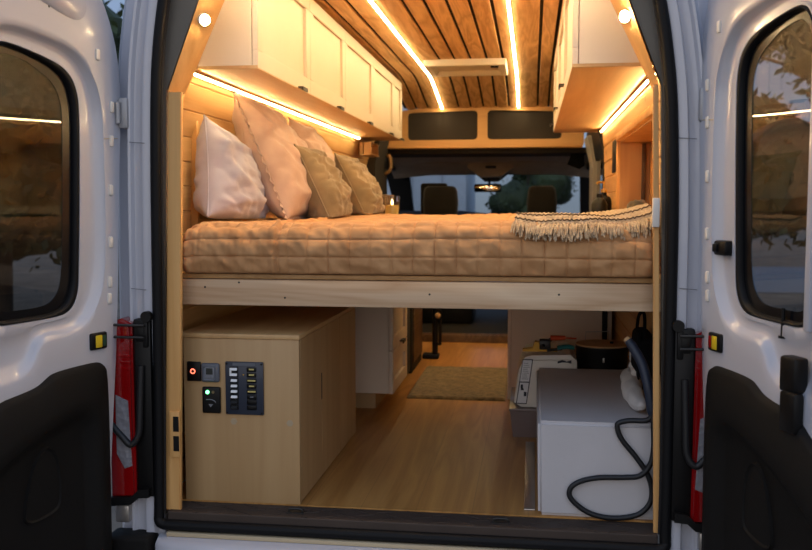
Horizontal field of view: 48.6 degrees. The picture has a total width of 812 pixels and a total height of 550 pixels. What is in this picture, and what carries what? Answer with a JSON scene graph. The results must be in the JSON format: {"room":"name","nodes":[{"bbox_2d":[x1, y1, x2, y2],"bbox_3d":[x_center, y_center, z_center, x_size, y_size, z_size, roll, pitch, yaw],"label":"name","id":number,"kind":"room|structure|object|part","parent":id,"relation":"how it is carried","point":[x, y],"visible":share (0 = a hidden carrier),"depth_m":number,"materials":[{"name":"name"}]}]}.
{"room":"vehicle interior","nodes":[
{"label":"vehicle interior","id":0,"kind":"room"},
{"bbox_2d":[182,76,374,481],"bbox_3d":[-0.483,-0.338,4.999,0.308,1.970,3.900,1,4,8],"label":"wall","id":1,"kind":"structure","parent":0,"point":[202,97],"depth_m":3.49,"materials":[{"name":"brown wood"}]},
{"bbox_2d":[169,411,180,456],"bbox_3d":[-0.782,0.539,3.046,0.036,0.156,0.012,1,4,8],"label":"outlet plate","id":2,"kind":"object","parent":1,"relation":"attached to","point":[174,416],"visible":1,"depth_m":3.04,"materials":[{"name":"brown wood"}]},
{"bbox_2d":[173,416,178,431],"bbox_3d":[-0.777,0.503,3.038,0.020,0.052,0.003,1,4,8],"label":"socket","id":3,"kind":"object","parent":2,"relation":"attached to","point":[175,418],"depth_m":3.04,"materials":[{"name":"black plastic"}]},
{"bbox_2d":[173,436,178,450],"bbox_3d":[-0.777,0.570,3.043,0.020,0.052,0.003,1,4,8],"label":"socket","id":4,"kind":"object","parent":2,"relation":"attached to","point":[175,438],"depth_m":3.04,"materials":[{"name":"black plastic"}]},
{"bbox_2d":[166,0,224,509],"bbox_3d":[-0.662,-0.169,3.027,0.317,1.945,0.090,1,4,8],"label":"trim","id":5,"kind":"structure","parent":1,"relation":"attached to","point":[197,37],"depth_m":3.00,"materials":[{"name":"brown wood"}]},
{"bbox_2d":[198,13,209,25],"bbox_3d":[-0.662,-0.839,2.955,0.042,0.041,0.022,-4,6,-39],"label":"recessed light","id":6,"kind":"object","parent":1,"relation":"attached to","point":[203,18],"visible":1,"depth_m":2.95,"materials":[{"name":"beige plastic"}]},
{"bbox_2d":[200,15,209,24],"bbox_3d":[-0.659,-0.836,2.950,0.032,0.031,0.011,-3,5,-37],"label":"diffuser","id":7,"kind":"object","parent":6,"relation":"attached to","point":[204,19],"depth_m":2.95,"materials":[{"name":"beige plastic"}]},
{"bbox_2d":[190,121,278,225],"bbox_3d":[-0.708,-0.452,4.147,0.035,0.417,1.472,1,4,8],"label":"wall panel","id":8,"kind":"object","parent":1,"relation":"in","point":[196,217],"depth_m":3.43,"materials":[{"name":"brown wood"}]},
{"bbox_3d":[-0.716,-0.452,4.148,0.019,0.373,1.428,1,4,8],"label":"panel","id":9,"kind":"part","parent":8,"relation":"part of","materials":[{"name":"brown wood"}]},
{"bbox_2d":[194,0,403,140],"bbox_3d":[-0.394,-1.051,4.854,0.280,0.436,3.565,1,4,8],"label":"upper cabinet","id":10,"kind":"object","parent":1,"relation":"attached to","point":[293,55],"depth_m":3.88,"materials":[{"name":"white wood"}]},
{"bbox_3d":[-0.540,-0.824,4.661,0.014,0.012,3.110,1,4,8],"label":"led strip","id":11,"kind":"part","parent":10,"relation":"part of","materials":[{"name":"white plastic"}]},
{"bbox_3d":[-0.474,-0.959,3.500,0.020,0.413,0.752,1,4,8],"label":"door","id":12,"kind":"part","parent":10,"relation":"part of","materials":[{"name":"white wood"}]},
{"bbox_3d":[-0.402,-0.861,4.894,0.257,0.012,3.515,1,4,8],"label":"panel","id":13,"kind":"part","parent":10,"relation":"part of","materials":[{"name":"brown wood"}]},
{"bbox_3d":[-0.425,-0.767,3.719,0.022,0.016,0.080,1,4,8],"label":"handle","id":14,"kind":"part","parent":10,"relation":"part of","materials":[{"name":"grey metal"}]},
{"bbox_3d":[-0.371,-1.015,4.238,0.020,0.413,0.734,1,4,8],"label":"door","id":15,"kind":"part","parent":10,"relation":"part of","materials":[{"name":"white wood"}]},
{"bbox_3d":[-0.263,-1.074,5.008,0.020,0.413,0.818,1,4,8],"label":"door","id":16,"kind":"part","parent":10,"relation":"part of","materials":[{"name":"white wood"}]},
{"bbox_3d":[-0.149,-1.136,5.816,0.020,0.413,0.810,1,4,8],"label":"door","id":17,"kind":"part","parent":10,"relation":"part of","materials":[{"name":"white wood"}]},
{"bbox_3d":[-0.066,-1.181,6.409,0.020,0.413,0.383,1,4,8],"label":"door","id":18,"kind":"part","parent":10,"relation":"part of","materials":[{"name":"white wood"}]},
{"bbox_2d":[359,142,378,156],"bbox_3d":[-0.264,-0.902,6.485,0.090,0.088,0.300,1,4,8],"label":"wall shelf","id":19,"kind":"object","parent":1,"relation":"attached to","point":[367,149],"visible":1,"depth_m":6.34,"materials":[{"name":"brown wood"}]},
{"bbox_2d":[182,342,652,522],"bbox_3d":[0.275,0.671,4.928,1.760,0.030,3.782,1,4,8],"label":"floor","id":20,"kind":"structure","parent":0,"point":[403,453],"depth_m":3.67,"materials":[{"name":"brown wood"}]},
{"bbox_2d":[183,305,355,504],"bbox_3d":[-0.510,0.461,3.605,0.436,0.591,1.022,1,4,8],"label":"base cabinet","id":21,"kind":"object","parent":20,"relation":"on","point":[270,391],"visible":0.99,"depth_m":3.13,"materials":[{"name":"brown wood"}]},
{"bbox_3d":[-0.736,0.334,3.126,0.049,0.068,0.008,1,4,8],"label":"button plate","id":22,"kind":"part","parent":21,"relation":"part of","materials":[{"name":"black plastic"}]},
{"bbox_2d":[202,386,220,412],"bbox_3d":[-0.674,0.433,3.123,0.066,0.093,0.012,1,4,8],"label":"socket","id":23,"kind":"object","parent":21,"relation":"attached to","point":[211,395],"depth_m":3.12,"materials":[{"name":"black plastic"}]},
{"bbox_3d":[-0.569,0.506,3.128,0.413,0.574,0.018,1,4,8],"label":"panel","id":24,"kind":"part","parent":21,"relation":"part of","materials":[{"name":"brown wood"}]},
{"bbox_3d":[-0.556,0.391,3.104,0.136,0.185,0.010,1,4,8],"label":"breaker panel","id":25,"kind":"part","parent":21,"relation":"part of","materials":[{"name":"blue"}]},
{"bbox_3d":[-0.509,0.173,3.591,0.436,0.016,1.006,1,4,8],"label":"panel","id":26,"kind":"part","parent":21,"relation":"part of","materials":[{"name":"brown wood"}]},
{"bbox_3d":[-0.349,0.494,3.268,0.018,0.568,0.314,1,4,8],"label":"door","id":27,"kind":"part","parent":21,"relation":"part of","materials":[{"name":"brown wood"}]},
{"bbox_3d":[-0.305,0.470,3.585,0.018,0.568,0.322,1,4,8],"label":"door","id":28,"kind":"part","parent":21,"relation":"part of","materials":[{"name":"brown wood"}]},
{"bbox_3d":[-0.260,0.445,3.910,0.018,0.568,0.329,1,4,8],"label":"door","id":29,"kind":"part","parent":21,"relation":"part of","materials":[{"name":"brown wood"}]},
{"bbox_2d":[315,279,406,407],"bbox_3d":[-0.309,0.302,4.703,0.610,0.740,0.503,1,4,8],"label":"base cabinet","id":30,"kind":"object","parent":20,"relation":"on","point":[380,332],"visible":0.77,"depth_m":4.46,"materials":[{"name":"beige wood"}]},
{"bbox_3d":[-0.039,0.146,4.653,0.020,0.413,0.503,1,4,8],"label":"drawer","id":31,"kind":"part","parent":30,"relation":"part of","materials":[{"name":"beige wood"}]},
{"bbox_3d":[-0.039,0.463,4.678,0.020,0.213,0.503,1,4,8],"label":"drawer","id":32,"kind":"part","parent":30,"relation":"part of","materials":[{"name":"beige wood"}]},
{"bbox_2d":[406,280,409,373],"bbox_3d":[-0.267,0.190,5.247,0.540,0.880,0.570,1,4,8],"label":"fridge","id":33,"kind":"object","parent":20,"relation":"on","point":[408,309],"visible":0.07,"depth_m":5.43,"materials":[{"name":"black"}]},
{"bbox_3d":[-0.213,-0.289,5.466,0.576,0.039,1.110,1,4,8],"label":"countertop","id":34,"kind":"structure","parent":33,"relation":"on","visible":0},
{"bbox_2d":[373,195,393,213],"bbox_3d":[-0.147,-0.382,5.278,0.125,0.174,0.250,1,4,8],"label":"wooden box","id":35,"kind":"object","parent":34,"relation":"on","point":[382,195],"visible":0.19,"depth_m":5.15,"materials":[{"name":"brown wood"}]},
{"bbox_2d":[384,196,399,213],"bbox_3d":[-0.077,-0.353,4.971,0.088,0.164,0.088,1,4,8],"label":"candle","id":36,"kind":"object","parent":34,"relation":"on","point":[391,203],"visible":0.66,"depth_m":4.93,"materials":[{"name":"white"}]},
{"bbox_2d":[408,280,421,373],"bbox_3d":[-0.190,0.158,5.796,0.541,0.860,0.500,1,4,8],"label":"cabinet","id":37,"kind":"object","parent":20,"relation":"on","point":[415,313],"visible":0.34,"depth_m":5.65,"materials":[{"name":"brown"}]},
{"bbox_3d":[0.075,0.140,5.768,0.010,0.780,0.420,1,4,8],"label":"door","id":38,"kind":"part","parent":37,"relation":"part of","materials":[{"name":"brown wood"}]},
{"bbox_2d":[422,308,441,358],"bbox_3d":[0.178,0.257,6.077,0.132,0.620,0.159,1,4,8],"label":"table leg","id":39,"kind":"object","parent":20,"relation":"on","point":[434,354],"visible":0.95,"depth_m":6.08,"materials":[{"name":"black metal"}]},
{"bbox_2d":[407,366,506,400],"bbox_3d":[0.327,0.621,5.253,0.534,0.018,0.930,1,4,8],"label":"rug","id":40,"kind":"object","parent":20,"relation":"on","point":[435,382],"visible":1,"depth_m":5.14,"materials":[{"name":"fabric"}]},
{"bbox_2d":[422,332,507,343],"bbox_3d":[0.467,0.493,6.833,0.710,0.094,0.060,1,4,8],"label":"trim","id":41,"kind":"structure","parent":20,"relation":"attached to","point":[426,336],"depth_m":6.80,"materials":[{"name":"brown wood"}]},
{"bbox_2d":[509,387,536,437],"bbox_3d":[0.755,0.645,4.220,0.530,0.130,0.485,1,4,8],"label":"storage bin","id":42,"kind":"object","parent":20,"relation":"on","point":[523,419],"visible":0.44,"depth_m":4.01,"materials":[{"name":"grey plastic"}]},
{"bbox_2d":[510,411,536,437],"bbox_3d":[0.755,0.651,4.220,0.523,0.118,0.475,1,4,8],"label":"tub","id":43,"kind":"object","parent":42,"relation":"in","point":[523,423],"depth_m":4.02,"materials":[{"name":"grey"}]},
{"bbox_2d":[514,343,576,406],"bbox_3d":[0.647,0.459,4.196,0.274,0.239,0.413,1,4,8],"label":"container","id":44,"kind":"object","parent":42,"relation":"on","point":[529,362],"visible":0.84,"depth_m":4.01,"materials":[{"name":"beige plastic"}]},
{"bbox_2d":[523,338,561,351],"bbox_3d":[0.618,0.318,4.078,0.177,0.054,0.101,1,4,8],"label":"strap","id":45,"kind":"object","parent":44,"relation":"on","point":[543,345],"visible":0.98,"depth_m":4.05,"materials":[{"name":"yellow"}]},
{"bbox_2d":[550,335,575,340],"bbox_3d":[0.712,0.284,4.068,0.117,0.024,0.024,0,4,-1],"label":"screwdriver","id":46,"kind":"object","parent":45,"relation":"on","point":[552,337],"visible":1,"depth_m":4.06,"materials":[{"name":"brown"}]},
{"bbox_2d":[557,344,574,349],"bbox_3d":[0.716,0.324,4.033,0.079,0.025,0.041,1,4,8],"label":"pliers","id":47,"kind":"object","parent":44,"relation":"on","point":[565,346],"visible":1,"depth_m":4.02,"materials":[{"name":"teal"}]},
{"bbox_2d":[575,331,627,369],"bbox_3d":[0.884,0.427,4.068,0.238,0.326,0.244,1,4,8],"label":"bucket","id":48,"kind":"object","parent":42,"relation":"on","point":[593,353],"visible":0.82,"depth_m":3.98,"materials":[{"name":"black plastic"}]},
{"bbox_3d":[0.880,0.283,4.144,0.112,0.052,0.009,0,4,3],"label":"wire handle","id":49,"kind":"part","parent":48,"relation":"part of","materials":[{"name":"metal"}]},
{"bbox_3d":[0.885,0.309,4.062,0.236,0.012,0.236,1,4,8],"label":"lid","id":50,"kind":"part","parent":48,"relation":"part of","materials":[{"name":"brown wood"}]},
{"bbox_2d":[524,442,534,510],"bbox_3d":[0.480,0.763,3.487,0.038,0.006,0.885,1,4,8],"label":"trim strip","id":51,"kind":"object","parent":20,"relation":"on","point":[529,486],"visible":1,"depth_m":3.40,"materials":[{"name":"metal"}]},
{"bbox_2d":[507,282,611,399],"bbox_3d":[0.906,0.156,5.429,0.545,0.920,1.460,1,4,8],"label":"cabinet","id":52,"kind":"object","parent":20,"relation":"on","point":[525,327],"visible":0.13,"depth_m":4.74,"materials":[{"name":"beige"}]},
{"bbox_3d":[0.648,0.173,5.472,0.018,0.880,1.430,1,4,8],"label":"panel","id":53,"kind":"part","parent":52,"relation":"part of","materials":[{"name":"beige wood"}]},
{"bbox_2d":[591,194,607,211],"bbox_3d":[1.028,-0.344,4.787,0.084,0.174,0.084,1,4,8],"label":"soap bottle","id":54,"kind":"object","parent":52,"relation":"on","point":[599,203],"visible":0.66,"depth_m":4.75,"materials":[{"name":"black"}]},
{"bbox_2d":[596,181,611,210],"bbox_3d":[1.090,-0.395,4.966,0.091,0.248,0.088,1,4,8],"label":"soap bottle","id":55,"kind":"object","parent":52,"relation":"on","point":[603,191],"visible":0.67,"depth_m":4.94,"materials":[{"name":"black"}]},
{"bbox_2d":[536,368,652,519],"bbox_3d":[0.702,0.607,3.463,0.396,0.320,1.011,1,4,8],"label":"box","id":56,"kind":"object","parent":20,"relation":"on","point":[578,410],"visible":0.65,"depth_m":2.98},
{"bbox_2d":[620,368,645,410],"bbox_3d":[0.846,0.416,3.371,0.079,0.072,0.662,1,4,12],"label":"sack","id":57,"kind":"object","parent":56,"relation":"on","point":[631,387],"visible":0.92,"depth_m":3.19,"materials":[{"name":"white fabric"}]},
{"bbox_2d":[628,352,636,376],"bbox_3d":[0.885,0.318,3.451,0.067,0.151,0.107,1,4,8],"label":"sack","id":58,"kind":"object","parent":57,"relation":"on","point":[633,372],"visible":0.16,"depth_m":3.43,"materials":[{"name":"white fabric"}]},
{"bbox_2d":[314,0,563,109],"bbox_3d":[0.308,-1.258,5.020,1.280,0.183,4.460,1,4,8],"label":"ceiling","id":59,"kind":"structure","parent":0,"point":[432,29],"depth_m":5.08,"materials":[{"name":"brown wood"}]},
{"bbox_2d":[368,0,442,108],"bbox_3d":[-0.013,-1.240,5.067,0.020,0.142,4.380,1,4,8],"label":"led strip","id":60,"kind":"object","parent":59,"relation":"attached to","point":[372,2],"visible":0.99,"depth_m":5.11,"materials":[{"name":"plastic"}]},
{"bbox_2d":[423,58,507,76],"bbox_3d":[0.399,-1.351,5.881,0.520,0.044,0.480,1,4,8],"label":"ceiling vent","id":61,"kind":"object","parent":59,"relation":"in","point":[484,66],"visible":1,"depth_m":5.86,"materials":[{"name":"beige plastic"}]},
{"bbox_3d":[0.399,-1.366,5.880,0.400,0.010,0.360,1,4,8],"label":"lid","id":62,"kind":"part","parent":61,"relation":"part of","materials":[{"name":"plastic"}]},
{"bbox_2d":[506,0,519,107],"bbox_3d":[0.591,-1.233,4.982,0.020,0.142,4.380,1,4,8],"label":"led strip","id":63,"kind":"object","parent":59,"relation":"attached to","point":[508,2],"visible":1,"depth_m":5.13,"materials":[{"name":"plastic"}]},
{"bbox_2d":[601,0,660,424],"bbox_3d":[0.985,-0.272,4.140,0.370,1.970,2.600,1,4,8],"label":"wall","id":64,"kind":"structure","parent":0,"point":[632,129],"depth_m":4.44,"materials":[{"name":"brown wood"}]},
{"bbox_2d":[183,271,660,311],"bbox_3d":[0.126,-0.012,3.868,1.692,0.106,1.815,1,4,8],"label":"bed frame","id":65,"kind":"structure","parent":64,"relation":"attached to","point":[259,289],"depth_m":2.97,"materials":[{"name":"brown wood"}]},
{"bbox_2d":[183,213,652,276],"bbox_3d":[0.141,-0.168,3.842,1.567,0.201,1.905,1,4,8],"label":"quilt","id":66,"kind":"object","parent":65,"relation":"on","point":[355,244],"visible":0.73,"depth_m":2.94,"materials":[{"name":"beige fabric"}]},
{"bbox_2d":[193,115,268,218],"bbox_3d":[-0.662,-0.416,3.550,0.210,0.390,0.568,1,4,8],"label":"pillow","id":67,"kind":"object","parent":66,"relation":"on","point":[227,180],"visible":0.98,"depth_m":3.35,"materials":[{"name":"white fabric"}]},
{"bbox_2d":[232,90,311,219],"bbox_3d":[-0.541,-0.497,3.851,0.325,0.524,0.548,1,4,8],"label":"pillow","id":68,"kind":"object","parent":66,"relation":"on","point":[263,129],"visible":0.75,"depth_m":3.63,"materials":[{"name":"fabric"}]},
{"bbox_2d":[288,117,334,160],"bbox_3d":[-0.434,-0.524,4.401,0.295,0.440,0.516,1,4,8],"label":"pillow","id":69,"kind":"object","parent":66,"relation":"on","point":[313,140],"visible":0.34,"depth_m":4.22,"materials":[{"name":"pink fabric"}]},
{"bbox_2d":[294,143,352,217],"bbox_3d":[-0.364,-0.407,3.934,0.262,0.309,0.394,1,4,8],"label":"pillow","id":70,"kind":"object","parent":66,"relation":"on","point":[330,197],"visible":0.84,"depth_m":3.78,"materials":[{"name":"beige fabric"}]},
{"bbox_2d":[334,153,384,213],"bbox_3d":[-0.225,-0.438,4.358,0.262,0.282,0.414,1,4,8],"label":"pillow","id":71,"kind":"object","parent":66,"relation":"on","point":[366,194],"visible":0.84,"depth_m":4.19,"materials":[{"name":"beige fabric"}]},
{"bbox_2d":[510,203,652,241],"bbox_3d":[0.622,-0.193,3.186,0.487,0.124,0.796,1,4,8],"label":"throw blanket","id":72,"kind":"object","parent":66,"relation":"on","point":[613,221],"visible":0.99,"depth_m":2.88,"materials":[{"name":"beige fabric"}]},
{"bbox_2d":[550,0,655,132],"bbox_3d":[0.868,-0.995,4.298,0.301,0.462,2.710,1,4,8],"label":"upper cabinet","id":73,"kind":"object","parent":64,"relation":"attached to","point":[597,68],"depth_m":3.31,"materials":[{"name":"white wood"}]},
{"bbox_3d":[0.875,-1.079,5.201,0.020,0.432,0.904,1,4,8],"label":"door","id":74,"kind":"part","parent":73,"relation":"part of","materials":[{"name":"white wood"}]},
{"bbox_3d":[0.750,-1.011,4.309,0.020,0.432,0.896,1,4,8],"label":"door","id":75,"kind":"part","parent":73,"relation":"part of","materials":[{"name":"white wood"}]},
{"bbox_3d":[0.625,-0.943,3.420,0.020,0.432,0.896,1,4,8],"label":"door","id":76,"kind":"part","parent":73,"relation":"part of","materials":[{"name":"white wood"}]},
{"bbox_3d":[0.877,-0.798,4.312,0.273,0.012,2.710,1,4,8],"label":"panel","id":77,"kind":"part","parent":73,"relation":"part of","materials":[{"name":"brown wood"}]},
{"bbox_3d":[0.989,-0.758,4.143,0.013,0.014,2.360,1,4,8],"label":"led strip","id":78,"kind":"part","parent":73,"relation":"part of","materials":[{"name":"white plastic"}]},
{"bbox_2d":[612,139,616,172],"bbox_3d":[1.091,-0.619,4.676,0.018,0.170,0.260,1,4,8],"label":"wall panel","id":79,"kind":"object","parent":64,"relation":"attached to","point":[614,142],"visible":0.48,"depth_m":4.67,"materials":[{"name":"black"}]},
{"bbox_2d":[619,10,630,22],"bbox_3d":[0.675,-0.797,2.770,0.042,0.041,0.021,4,6,42],"label":"recessed light","id":80,"kind":"object","parent":64,"relation":"attached to","point":[624,16],"visible":1,"depth_m":2.76,"materials":[{"name":"beige plastic"}]},
{"bbox_2d":[620,11,628,21],"bbox_3d":[0.671,-0.794,2.766,0.032,0.032,0.010,4,6,44],"label":"diffuser","id":81,"kind":"object","parent":80,"relation":"attached to","point":[624,15],"depth_m":2.77,"materials":[{"name":"beige plastic"}]},
{"bbox_3d":[0.967,-0.439,3.849,0.022,0.427,1.365,1,4,8],"label":"niche trim","id":82,"kind":"part","parent":64,"relation":"part of","materials":[{"name":"brown wood"}]},
{"bbox_2d":[610,0,659,532],"bbox_3d":[0.666,-0.155,2.842,0.294,1.945,0.090,1,4,8],"label":"trim","id":83,"kind":"structure","parent":64,"relation":"attached to","point":[631,29],"depth_m":2.79,"materials":[{"name":"brown wood"}]},
{"bbox_2d":[627,199,647,207],"bbox_3d":[1.083,-0.301,4.184,0.104,0.101,0.360,1,4,8],"label":"folded cloth","id":84,"kind":"object","parent":64,"relation":"on","point":[630,204],"visible":0.22,"depth_m":4.14,"materials":[{"name":"beige fabric"}]},
{"bbox_2d":[631,312,652,381],"bbox_3d":[0.843,0.241,3.188,0.072,0.230,0.305,1,4,8],"label":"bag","id":85,"kind":"object","parent":64,"relation":"hanging from","point":[643,338],"visible":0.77,"depth_m":3.06,"materials":[{"name":"black fabric"}]},
{"bbox_2d":[652,198,659,226],"bbox_3d":[0.769,-0.192,2.770,0.022,0.090,0.016,1,4,8],"label":"switch plate","id":86,"kind":"object","parent":64,"relation":"attached to","point":[655,201],"visible":1,"depth_m":2.76,"materials":[{"name":"beige plastic"}]},
{"label":"outside","id":87,"kind":"structure","parent":0,"visible":0},
{"bbox_2d":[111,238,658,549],"bbox_3d":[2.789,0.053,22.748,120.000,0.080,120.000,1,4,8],"label":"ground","id":88,"kind":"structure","parent":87,"point":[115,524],"depth_m":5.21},
{"bbox_2d":[102,0,123,62],"bbox_3d":[-5.008,-2.412,10.660,3.990,6.694,3.908,1,4,8],"label":"tree","id":89,"kind":"object","parent":88,"relation":"on","point":[115,20],"visible":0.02,"depth_m":10.23,"materials":[{"name":"green plant"}]},
{"bbox_2d":[387,105,416,194],"bbox_3d":[-2.235,-3.623,32.772,9.200,5.720,5.040,1,4,8],"label":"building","id":90,"kind":"structure","parent":88,"relation":"on","point":[403,108],"depth_m":30.08,"materials":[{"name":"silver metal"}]},
{"bbox_2d":[0,0,811,549],"bbox_3d":[0.391,-0.214,5.869,2.519,2.590,7.568,1,4,8],"label":"camper van","id":91,"kind":"object","parent":88,"relation":"on","point":[84,132],"visible":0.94,"depth_m":2.76,"materials":[{"name":"white metal"}]},
{"bbox_3d":[-1.119,0.704,2.668,0.038,0.806,0.680,2,5,26],"label":"trim panel","id":92,"kind":"part","parent":91,"relation":"part of","materials":[{"name":"black plastic"}]},
{"bbox_3d":[-1.153,0.019,2.671,0.075,2.210,0.812,2,5,26],"label":"door","id":93,"kind":"part","parent":91,"relation":"part of","materials":[{"name":"grey paint"}]},
{"bbox_3d":[-1.112,-0.888,2.590,0.011,0.230,0.518,2,5,26],"label":"pressed panel","id":94,"kind":"part","parent":91,"relation":"part of","materials":[{"name":"grey paint"}]},
{"bbox_2d":[89,331,106,350],"bbox_3d":[-0.997,0.213,2.915,0.016,0.055,0.070,2,5,26],"label":"door latch","id":95,"kind":"object","parent":91,"relation":"attached to","point":[97,339],"depth_m":2.90,"materials":[{"name":"black"}]},
{"bbox_2d":[112,316,137,495],"bbox_3d":[-0.949,0.445,3.046,0.088,0.608,0.064,1,4,8],"label":"tail lamp","id":96,"kind":"object","parent":91,"relation":"attached to","point":[124,331],"depth_m":3.01,"materials":[{"name":"red plastic"}]},
{"bbox_3d":[-0.927,0.747,3.046,0.138,0.065,0.045,1,4,8],"label":"gutter moulding","id":97,"kind":"part","parent":91,"relation":"part of","materials":[{"name":"black"}]},
{"bbox_3d":[-0.161,-0.895,7.366,0.127,0.191,0.049,4,6,41],"label":"grab handle","id":98,"kind":"part","parent":91,"relation":"part of","materials":[{"name":"brown plastic"}]},
{"bbox_3d":[0.000,0.834,3.006,1.620,0.058,0.116,1,4,8],"label":"sill plate","id":99,"kind":"part","parent":91,"relation":"part of","materials":[{"name":"rubber"}]},
{"bbox_2d":[421,183,475,323],"bbox_3d":[0.323,-0.198,7.773,0.540,1.176,0.660,1,4,8],"label":"seat","id":100,"kind":"object","parent":91,"relation":"on","point":[436,198],"visible":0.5,"depth_m":7.46,"materials":[{"name":"black leather"}]},
{"bbox_3d":[0.322,0.242,7.802,0.540,0.294,0.530,1,4,8],"label":"seat","id":101,"kind":"part","parent":100,"relation":"part of","materials":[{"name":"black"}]},
{"bbox_2d":[387,105,583,149],"bbox_3d":[0.657,-1.210,7.450,1.580,0.345,0.512,1,4,8],"label":"shelf","id":102,"kind":"object","parent":91,"relation":"attached to","point":[508,127],"visible":0.82,"depth_m":7.22,"materials":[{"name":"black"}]},
{"bbox_3d":[0.297,-1.208,7.276,0.577,0.245,0.006,1,4,8],"label":"cargo net panel","id":103,"kind":"part","parent":102,"relation":"part of","materials":[{"name":"black fabric"}]},
{"bbox_3d":[0.945,-1.201,7.185,0.599,0.245,0.006,1,4,8],"label":"cargo net panel","id":104,"kind":"part","parent":102,"relation":"part of","materials":[{"name":"black fabric"}]},
{"bbox_2d":[475,185,499,190],"bbox_3d":[0.748,-0.797,8.243,0.230,0.058,0.003,1,4,8],"label":"mirror glass","id":105,"kind":"object","parent":91,"relation":"attached to","point":[477,187],"depth_m":8.24,"materials":[{"name":"silver"}]},
{"bbox_2d":[474,179,501,191],"bbox_3d":[0.771,-0.839,8.402,0.250,0.134,0.323,1,4,8],"label":"mirror","id":106,"kind":"object","parent":91,"relation":"attached to","point":[489,187],"depth_m":8.25,"materials":[{"name":"black mirror"}]},
{"bbox_2d":[527,186,556,212],"bbox_3d":[1.148,-0.176,7.659,0.540,1.149,0.660,1,4,8],"label":"seat","id":107,"kind":"object","parent":91,"relation":"on","point":[541,199],"visible":0.25,"depth_m":7.32,"materials":[{"name":"black"}]},
{"bbox_2d":[566,336,652,520],"bbox_3d":[0.673,0.503,2.955,0.284,0.604,0.090,1,4,8],"label":"hose","id":108,"kind":"object","parent":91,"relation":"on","point":[639,358],"visible":0.9,"depth_m":2.92,"materials":[{"name":"black rubber"}]},
{"bbox_3d":[0.900,0.767,2.791,0.138,0.065,0.045,1,4,8],"label":"gutter moulding","id":109,"kind":"part","parent":91,"relation":"part of","materials":[{"name":"black"}]},
{"bbox_2d":[690,330,703,522],"bbox_3d":[0.928,0.465,2.784,0.088,0.608,0.064,1,4,8],"label":"tail lamp","id":110,"kind":"object","parent":91,"relation":"attached to","point":[696,336],"depth_m":2.76,"materials":[{"name":"red plastic"}]},
{"bbox_2d":[708,332,722,352],"bbox_3d":[0.912,0.198,2.646,0.016,0.055,0.070,-1,4,-11],"label":"door latch","id":111,"kind":"object","parent":91,"relation":"attached to","point":[715,339],"depth_m":2.63,"materials":[{"name":"black"}]},
{"bbox_3d":[1.003,0.006,2.370,0.075,2.210,0.812,-1,4,-11],"label":"door","id":112,"kind":"part","parent":91,"relation":"part of","materials":[{"name":"grey paint"}]},
{"bbox_3d":[0.956,0.690,2.378,0.038,0.806,0.680,-1,4,-11],"label":"trim panel","id":113,"kind":"part","parent":91,"relation":"part of","materials":[{"name":"black plastic"}]},
{"bbox_3d":[1.000,0.126,2.375,0.032,0.081,0.031,-1,4,-11],"label":"lock rod","id":114,"kind":"part","parent":91,"relation":"part of","materials":[{"name":"black metal"}]},
{"bbox_3d":[0.981,0.303,2.280,0.050,0.192,0.080,-1,4,-11],"label":"latch handle","id":115,"kind":"part","parent":91,"relation":"part of","materials":[{"name":"black plastic"}]},
{"bbox_3d":[0.995,-0.236,2.198,0.018,0.760,0.025,-1,4,-11],"label":"latch rail","id":116,"kind":"part","parent":91,"relation":"part of","materials":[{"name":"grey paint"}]}
]}

